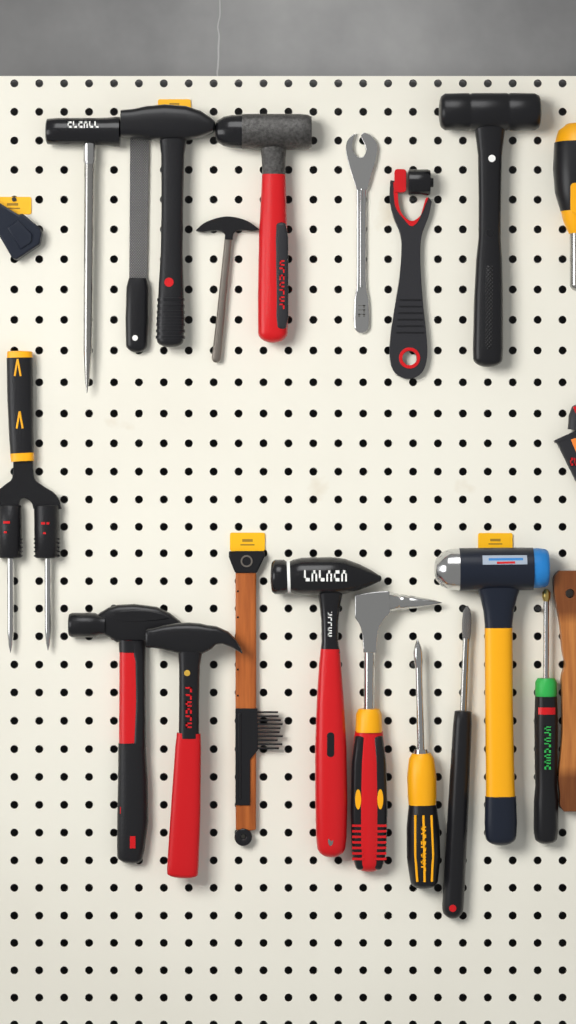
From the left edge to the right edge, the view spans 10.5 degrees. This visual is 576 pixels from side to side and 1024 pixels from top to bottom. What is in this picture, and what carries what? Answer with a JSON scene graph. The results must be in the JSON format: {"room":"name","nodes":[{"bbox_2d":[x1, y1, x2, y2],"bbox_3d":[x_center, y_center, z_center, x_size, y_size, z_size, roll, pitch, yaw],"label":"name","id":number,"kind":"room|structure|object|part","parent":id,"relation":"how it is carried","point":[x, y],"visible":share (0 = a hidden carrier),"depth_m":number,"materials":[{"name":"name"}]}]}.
{"room":"workshop","nodes":[
{"label":"workshop","id":0,"kind":"room"},
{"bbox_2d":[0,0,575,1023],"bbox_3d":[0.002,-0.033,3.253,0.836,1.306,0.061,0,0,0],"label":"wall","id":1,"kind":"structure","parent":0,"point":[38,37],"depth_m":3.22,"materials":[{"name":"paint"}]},
{"bbox_2d":[0,76,575,1023],"bbox_3d":[0.013,0.074,3.191,0.763,1.038,0.028,0,0,0],"label":"pegboard","id":2,"kind":"object","parent":1,"relation":"attached to","point":[51,366],"depth_m":3.20,"materials":[{"name":"paint"}]},
{"bbox_2d":[0,197,42,259],"bbox_3d":[-0.287,-0.294,3.191,0.075,0.076,0.026,0,0,0],"label":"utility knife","id":3,"kind":"object","parent":2,"relation":"hanging from","point":[19,234],"visible":1,"depth_m":3.18,"materials":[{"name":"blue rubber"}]},
{"bbox_2d":[7,203,19,208],"bbox_3d":[-0.281,-0.312,3.199,0.015,0.006,0.001,0,0,0],"label":"print","id":4,"kind":"object","parent":3,"relation":"attached to","point":[9,205],"depth_m":3.20,"materials":[{"name":"brown"}]},
{"bbox_2d":[0,351,61,652],"bbox_3d":[-0.264,-0.011,3.189,0.068,0.306,0.029,0,0,0],"label":"two-prong weeder","id":5,"kind":"object","parent":2,"relation":"hanging from","point":[23,484],"visible":1,"depth_m":3.18,"materials":[{"name":"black plastic"}]},
{"bbox_3d":[-0.272,-0.108,3.188,0.028,0.098,0.019,0,0,0],"label":"weeder handle","id":6,"kind":"part","parent":5,"relation":"part of","materials":[{"name":"black"}]},
{"bbox_2d":[45,117,120,391],"bbox_3d":[-0.208,-0.261,3.186,0.076,0.281,0.036,0,0,0],"label":"t-handle punch","id":7,"kind":"object","parent":2,"relation":"hanging from","point":[89,133],"visible":1,"depth_m":3.18,"materials":[{"name":"black"}]},
{"bbox_3d":[-0.208,-0.386,3.184,0.076,0.031,0.031,0,0,0],"label":"handle","id":8,"kind":"part","parent":7,"relation":"part of","materials":[{"name":"black plastic"}]},
{"bbox_3d":[-0.202,-0.238,3.184,0.011,0.235,0.011,0,0,0],"label":"punch rod","id":9,"kind":"part","parent":7,"relation":"part of","materials":[{"name":"silver metal"}]},
{"bbox_2d":[68,604,180,863],"bbox_3d":[-0.163,0.225,3.189,0.121,0.264,0.030,0,0,0],"label":"hammer","id":10,"kind":"object","parent":2,"relation":"hanging from","point":[126,624],"visible":0.92,"depth_m":3.18,"materials":[{"name":"black metal"}]},
{"bbox_3d":[-0.158,0.184,3.189,0.028,0.109,0.018,0,0,0],"label":"red handle","id":11,"kind":"part","parent":10,"relation":"part of","materials":[{"name":"red plastic"}]},
{"bbox_2d":[125,138,148,352],"bbox_3d":[-0.153,-0.286,3.194,0.024,0.248,0.021,0,0,0],"label":"file","id":12,"kind":"object","parent":2,"relation":"hanging from","point":[137,289],"visible":0.96,"depth_m":3.19,"materials":[{"name":"metal"}]},
{"bbox_3d":[-0.153,-0.200,3.191,0.024,0.076,0.016,0,0,0],"label":"file handle","id":13,"kind":"part","parent":12,"relation":"part of","materials":[{"name":"black plastic"}]},
{"bbox_3d":[-0.151,-0.317,3.197,0.020,0.169,0.004,0,0,0],"label":"file blade","id":14,"kind":"part","parent":12,"relation":"part of","materials":[{"name":"metal"}]},
{"bbox_2d":[120,99,215,346],"bbox_3d":[-0.122,-0.294,3.183,0.096,0.254,0.041,0,0,0],"label":"hammer","id":15,"kind":"object","parent":2,"relation":"hanging from","point":[171,122],"visible":1,"depth_m":3.17,"materials":[{"name":"black rubber"}]},
{"bbox_3d":[-0.117,-0.274,3.178,0.031,0.215,0.020,0,0,0],"label":"hammer handle","id":16,"kind":"part","parent":15,"relation":"part of","materials":[{"name":"black rubber"}]},
{"bbox_2d":[145,623,242,877],"bbox_3d":[-0.095,0.241,3.180,0.098,0.258,0.048,0,0,0],"label":"hammer","id":17,"kind":"object","parent":2,"relation":"hanging from","point":[190,641],"visible":1,"depth_m":3.16,"materials":[{"name":"black metal"}]},
{"bbox_2d":[196,216,258,362],"bbox_3d":[-0.061,-0.226,3.195,0.064,0.148,0.017,0,0,0],"label":"hammer","id":18,"kind":"object","parent":2,"relation":"hanging from","point":[228,225],"visible":1,"depth_m":3.19,"materials":[{"name":"black metal"}]},
{"bbox_3d":[-0.067,-0.217,3.192,0.021,0.130,0.007,0,0,0],"label":"thin handle","id":19,"kind":"part","parent":18,"relation":"part of","materials":[{"name":"silver metal"}]},
{"bbox_2d":[229,533,282,845],"bbox_3d":[-0.033,0.180,3.194,0.055,0.318,0.019,0,0,0],"label":"brush","id":20,"kind":"object","parent":2,"relation":"hanging from","point":[246,555],"visible":1,"depth_m":3.19,"materials":[{"name":"orange wood"}]},
{"bbox_3d":[-0.043,0.192,3.193,0.021,0.264,0.010,0,0,0],"label":"wood handle","id":21,"kind":"part","parent":20,"relation":"part of","materials":[{"name":"brown wood"}]},
{"bbox_3d":[-0.042,0.249,3.187,0.023,0.098,0.002,0,0,0],"label":"scraper plate","id":22,"kind":"part","parent":20,"relation":"part of","materials":[{"name":"black plastic"}]},
{"bbox_2d":[240,539,253,545],"bbox_3d":[-0.041,0.031,3.198,0.014,0.007,0.001,0,0,0],"label":"print","id":23,"kind":"object","parent":20,"relation":"on","point":[243,542],"depth_m":3.20,"materials":[{"name":"brown"}]},
{"bbox_2d":[215,114,311,342],"bbox_3d":[-0.025,-0.287,3.182,0.098,0.232,0.044,0,0,0],"label":"hammer","id":24,"kind":"object","parent":2,"relation":"hanging from","point":[272,134],"visible":1,"depth_m":3.17,"materials":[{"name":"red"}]},
{"bbox_3d":[-0.015,-0.257,3.179,0.031,0.170,0.024,0,0,0],"label":"red handle","id":25,"kind":"part","parent":24,"relation":"part of","materials":[{"name":"red plastic"}]},
{"bbox_2d":[271,557,381,856],"bbox_3d":[0.039,0.198,3.181,0.112,0.304,0.046,0,0,0],"label":"hammer","id":26,"kind":"object","parent":2,"relation":"hanging from","point":[329,578],"visible":1,"depth_m":3.17,"materials":[{"name":"black"}]},
{"bbox_2d":[328,612,331,636],"bbox_3d":[0.042,0.113,3.170,0.004,0.025,0.001,0,0,0],"label":"print","id":27,"kind":"object","parent":26,"relation":"on","point":[329,613],"depth_m":3.17,"materials":[{"name":"white paint"}]},
{"bbox_3d":[0.044,0.244,3.178,0.033,0.211,0.024,0,0,0],"label":"red handle","id":28,"kind":"part","parent":26,"relation":"part of","materials":[{"name":"red plastic"}]},
{"bbox_2d":[346,132,376,332],"bbox_3d":[0.075,-0.284,3.198,0.032,0.204,0.012,0,0,0],"label":"wrench","id":29,"kind":"object","parent":2,"relation":"hanging from","point":[361,168],"visible":1,"depth_m":3.19,"materials":[{"name":"silver metal"}]},
{"bbox_2d":[351,591,441,871],"bbox_3d":[0.110,0.223,3.188,0.093,0.286,0.032,0,0,0],"label":"hammer","id":30,"kind":"object","parent":2,"relation":"hanging from","point":[369,811],"visible":1,"depth_m":3.17,"materials":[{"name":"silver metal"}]},
{"bbox_3d":[0.071,0.295,3.183,0.016,0.137,0.020,0,0,0],"label":"grip panel","id":31,"kind":"part","parent":30,"relation":"part of","materials":[{"name":"black rubber"}]},
{"bbox_2d":[355,789,360,808],"bbox_3d":[0.071,0.291,3.174,0.006,0.020,0.001,0,0,0],"label":"inlay","id":32,"kind":"object","parent":30,"relation":"attached to","point":[357,791],"depth_m":3.17,"materials":[{"name":"yellow plastic"}]},
{"bbox_2d":[377,789,382,808],"bbox_3d":[0.093,0.291,3.174,0.006,0.020,0.001,0,0,0],"label":"inlay","id":33,"kind":"object","parent":30,"relation":"attached to","point":[379,791],"depth_m":3.17,"materials":[{"name":"yellow plastic"}]},
{"bbox_3d":[0.093,0.295,3.183,0.016,0.137,0.020,0,0,0],"label":"grip panel","id":34,"kind":"part","parent":30,"relation":"part of","materials":[{"name":"black rubber"}]},
{"bbox_2d":[389,169,433,378],"bbox_3d":[0.125,-0.241,3.188,0.044,0.213,0.033,0,0,0],"label":"wrench","id":35,"kind":"object","parent":2,"relation":"hanging from","point":[408,329],"visible":1,"depth_m":3.19,"materials":[{"name":"black plastic"}]},
{"bbox_3d":[0.114,-0.336,3.189,0.012,0.024,0.014,0,0,0],"label":"red knob","id":36,"kind":"part","parent":35,"relation":"part of","materials":[{"name":"red plastic"}]},
{"bbox_2d":[407,639,439,888],"bbox_3d":[0.137,0.256,3.184,0.034,0.254,0.040,0,0,0],"label":"screwdriver","id":37,"kind":"object","parent":2,"relation":"hanging from","point":[423,828],"visible":1,"depth_m":3.17,"materials":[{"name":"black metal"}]},
{"bbox_2d":[442,606,471,918],"bbox_3d":[0.171,0.254,3.189,0.029,0.318,0.025,0,0,-21],"label":"screwdriver","id":38,"kind":"object","parent":2,"relation":"hanging from","point":[459,783],"visible":1,"depth_m":3.18,"materials":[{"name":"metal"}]},
{"bbox_3d":[0.172,0.307,3.188,0.030,0.212,0.022,0,0,0],"label":"file handle","id":39,"kind":"part","parent":38,"relation":"part of","materials":[{"name":"black plastic"}]},
{"bbox_2d":[439,93,541,366],"bbox_3d":[0.205,-0.286,3.182,0.104,0.278,0.044,0,0,0],"label":"mallet","id":40,"kind":"object","parent":2,"relation":"hanging from","point":[489,115],"visible":1,"depth_m":3.17,"materials":[{"name":"black rubber"}]},
{"bbox_3d":[0.204,-0.269,3.179,0.033,0.244,0.022,0,0,0],"label":"mallet handle","id":41,"kind":"part","parent":40,"relation":"part of","materials":[{"name":"black rubber"}]},
{"bbox_2d":[434,533,549,845],"bbox_3d":[0.206,0.179,3.179,0.117,0.316,0.050,0,0,0],"label":"hammer","id":42,"kind":"object","parent":2,"relation":"hanging from","point":[495,569],"visible":1,"depth_m":3.17,"materials":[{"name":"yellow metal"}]},
{"bbox_2d":[488,539,501,544],"bbox_3d":[0.211,0.030,3.198,0.014,0.006,0.001,0,0,0],"label":"print","id":43,"kind":"object","parent":42,"relation":"attached to","point":[490,541],"depth_m":3.20,"materials":[{"name":"brown"}]},
{"bbox_3d":[0.215,0.206,3.175,0.031,0.177,0.022,0,0,0],"label":"yellow handle","id":44,"kind":"part","parent":42,"relation":"part of","materials":[{"name":"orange plastic"}]},
{"bbox_2d":[534,589,558,843],"bbox_3d":[0.262,0.208,3.189,0.025,0.259,0.031,0,0,0],"label":"screwdriver","id":45,"kind":"object","parent":2,"relation":"hanging from","point":[546,828],"visible":1,"depth_m":3.18,"materials":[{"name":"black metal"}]},
{"bbox_3d":[0.262,0.262,3.186,0.025,0.150,0.025,0,0,0],"label":"black handle","id":46,"kind":"part","parent":45,"relation":"part of","materials":[{"name":"black plastic"}]},
{"bbox_3d":[0.290,0.182,3.191,0.041,0.244,0.026,0,0,0],"label":"wooden handle","id":47,"kind":"part","parent":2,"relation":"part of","materials":[{"name":"brown wood"}]},
{"bbox_2d":[553,122,575,290],"bbox_3d":[0.293,-0.309,3.176,0.051,0.170,0.056,0,0,0],"label":"screwdriver","id":48,"kind":"object","parent":2,"relation":"hanging from","point":[564,158],"visible":1,"depth_m":3.16,"materials":[{"name":"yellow plastic"}]},
{"bbox_2d":[554,405,575,480],"bbox_3d":[0.300,-0.056,3.192,0.060,0.108,0.025,0,0,0],"label":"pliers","id":49,"kind":"object","parent":2,"relation":"hanging from","point":[566,444],"visible":1,"depth_m":3.18,"materials":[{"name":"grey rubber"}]}
]}

